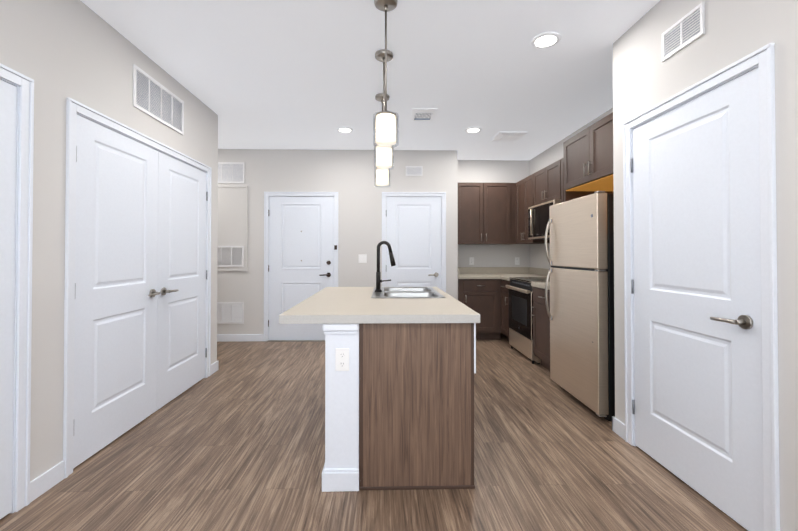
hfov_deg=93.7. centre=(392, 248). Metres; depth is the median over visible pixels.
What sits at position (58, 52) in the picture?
wall
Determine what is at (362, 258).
light switch
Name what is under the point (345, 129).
recessed light
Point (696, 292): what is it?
door
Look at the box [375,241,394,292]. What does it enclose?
faucet
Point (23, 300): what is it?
door frame
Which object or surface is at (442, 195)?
door frame
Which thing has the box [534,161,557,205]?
upper cabinet
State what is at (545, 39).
recessed light
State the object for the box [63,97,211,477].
trim
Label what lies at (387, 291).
sink
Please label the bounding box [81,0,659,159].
ceiling
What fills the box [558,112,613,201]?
upper cabinet
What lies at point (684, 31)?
air vent
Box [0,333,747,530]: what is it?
floor
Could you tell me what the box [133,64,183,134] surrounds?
air vent
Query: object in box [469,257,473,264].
outlet
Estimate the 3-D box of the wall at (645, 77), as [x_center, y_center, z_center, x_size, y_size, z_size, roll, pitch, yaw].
[1.691,-0.124,-0.828,0.140,2.700,6.870,0,-1,-1]
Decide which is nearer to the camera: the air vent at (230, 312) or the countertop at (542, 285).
the countertop at (542, 285)
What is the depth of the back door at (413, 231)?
5.31 m
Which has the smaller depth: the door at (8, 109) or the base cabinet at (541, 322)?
the door at (8, 109)
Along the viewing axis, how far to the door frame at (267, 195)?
5.26 m
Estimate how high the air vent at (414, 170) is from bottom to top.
0.140 m
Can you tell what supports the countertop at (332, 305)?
on the base cabinet at (400, 367)
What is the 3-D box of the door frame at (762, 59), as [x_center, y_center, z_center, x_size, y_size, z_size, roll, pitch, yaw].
[1.572,0.208,1.994,0.068,2.098,0.947,0,-1,-1]
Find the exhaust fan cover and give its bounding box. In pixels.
[491,131,526,140]
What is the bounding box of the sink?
[371,285,442,296]
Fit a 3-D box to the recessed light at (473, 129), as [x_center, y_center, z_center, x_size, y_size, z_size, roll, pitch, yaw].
[0.963,-1.410,4.437,0.196,0.010,0.196,0,-1,-1]
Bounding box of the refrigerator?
[545,191,614,420]
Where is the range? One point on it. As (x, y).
(521, 301)
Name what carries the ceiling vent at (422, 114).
in the ceiling
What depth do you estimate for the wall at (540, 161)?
5.36 m
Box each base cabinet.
[355,325,475,490]
[458,279,501,339]
[502,279,549,341]
[531,287,549,370]
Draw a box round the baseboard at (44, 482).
[30,361,218,502]
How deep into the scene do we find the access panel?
5.24 m
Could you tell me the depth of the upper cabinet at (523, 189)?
5.28 m
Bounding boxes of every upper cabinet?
[458,182,513,243]
[514,174,549,243]
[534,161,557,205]
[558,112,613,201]
[558,164,561,202]
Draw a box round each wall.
[0,0,217,480]
[217,149,457,333]
[458,160,529,266]
[529,108,612,268]
[613,0,797,530]
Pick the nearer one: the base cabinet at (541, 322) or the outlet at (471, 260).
the base cabinet at (541, 322)
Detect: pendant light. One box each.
[373,0,398,148]
[374,49,393,170]
[374,93,389,187]
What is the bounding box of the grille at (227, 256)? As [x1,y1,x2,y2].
[217,246,243,266]
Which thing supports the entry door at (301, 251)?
in the wall at (347, 176)
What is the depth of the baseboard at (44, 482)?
1.95 m
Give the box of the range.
[506,277,549,363]
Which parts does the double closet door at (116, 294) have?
handle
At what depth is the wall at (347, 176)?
5.29 m
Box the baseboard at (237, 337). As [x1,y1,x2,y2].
[217,334,263,341]
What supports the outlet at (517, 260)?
attached to the wall at (492, 171)
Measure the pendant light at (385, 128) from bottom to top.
0.842 m
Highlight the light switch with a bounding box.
[358,254,366,262]
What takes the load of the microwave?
attached to the upper cabinet at (546, 179)
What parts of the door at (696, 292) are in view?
handle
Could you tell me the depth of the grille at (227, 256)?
5.23 m
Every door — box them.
[0,80,16,518]
[73,115,159,467]
[157,151,207,409]
[268,197,333,339]
[386,197,440,288]
[631,68,763,530]
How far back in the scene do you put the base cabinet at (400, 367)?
1.96 m
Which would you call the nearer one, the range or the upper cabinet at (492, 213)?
the range
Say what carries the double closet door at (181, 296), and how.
in the wall at (58, 52)
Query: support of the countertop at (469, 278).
on the base cabinet at (483, 292)
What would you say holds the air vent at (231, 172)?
in the wall at (347, 176)
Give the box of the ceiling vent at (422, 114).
[410,108,436,120]
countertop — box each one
[279,287,479,324]
[458,275,546,282]
[531,283,549,290]
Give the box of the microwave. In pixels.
[528,199,560,238]
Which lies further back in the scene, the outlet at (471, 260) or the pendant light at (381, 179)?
the outlet at (471, 260)
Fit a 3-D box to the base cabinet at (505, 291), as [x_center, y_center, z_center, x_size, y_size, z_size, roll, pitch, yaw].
[1.855,0.856,5.092,0.653,0.870,0.350,0,-1,-1]
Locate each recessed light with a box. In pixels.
[337,127,352,132]
[465,127,481,132]
[531,32,560,47]
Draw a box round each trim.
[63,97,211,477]
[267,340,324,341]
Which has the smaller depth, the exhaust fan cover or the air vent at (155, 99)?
the air vent at (155, 99)
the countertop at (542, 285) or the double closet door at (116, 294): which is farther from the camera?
the countertop at (542, 285)
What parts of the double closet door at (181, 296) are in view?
handle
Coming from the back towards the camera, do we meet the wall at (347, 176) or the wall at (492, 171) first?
the wall at (492, 171)
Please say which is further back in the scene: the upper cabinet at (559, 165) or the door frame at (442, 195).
the door frame at (442, 195)
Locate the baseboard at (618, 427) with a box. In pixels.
[612,416,624,439]
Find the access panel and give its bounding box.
[217,186,247,270]
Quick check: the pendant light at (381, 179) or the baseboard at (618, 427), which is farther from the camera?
the pendant light at (381, 179)
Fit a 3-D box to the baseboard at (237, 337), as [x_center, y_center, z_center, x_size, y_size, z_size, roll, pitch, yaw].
[-1.392,1.243,5.248,4.650,0.100,0.013,0,-1,-1]
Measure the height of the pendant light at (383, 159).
0.842 m
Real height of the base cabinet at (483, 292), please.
0.870 m
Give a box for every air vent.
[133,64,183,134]
[217,302,243,323]
[218,162,244,182]
[406,166,422,175]
[661,2,704,61]
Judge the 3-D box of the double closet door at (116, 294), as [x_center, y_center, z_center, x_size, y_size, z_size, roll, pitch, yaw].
[-1.801,0.241,2.512,0.104,2.020,0.805,0,-1,-1]
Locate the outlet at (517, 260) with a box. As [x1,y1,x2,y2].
[515,257,519,264]
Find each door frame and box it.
[0,63,33,512]
[264,192,337,340]
[382,192,445,291]
[623,43,779,530]
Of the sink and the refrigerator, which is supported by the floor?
the refrigerator

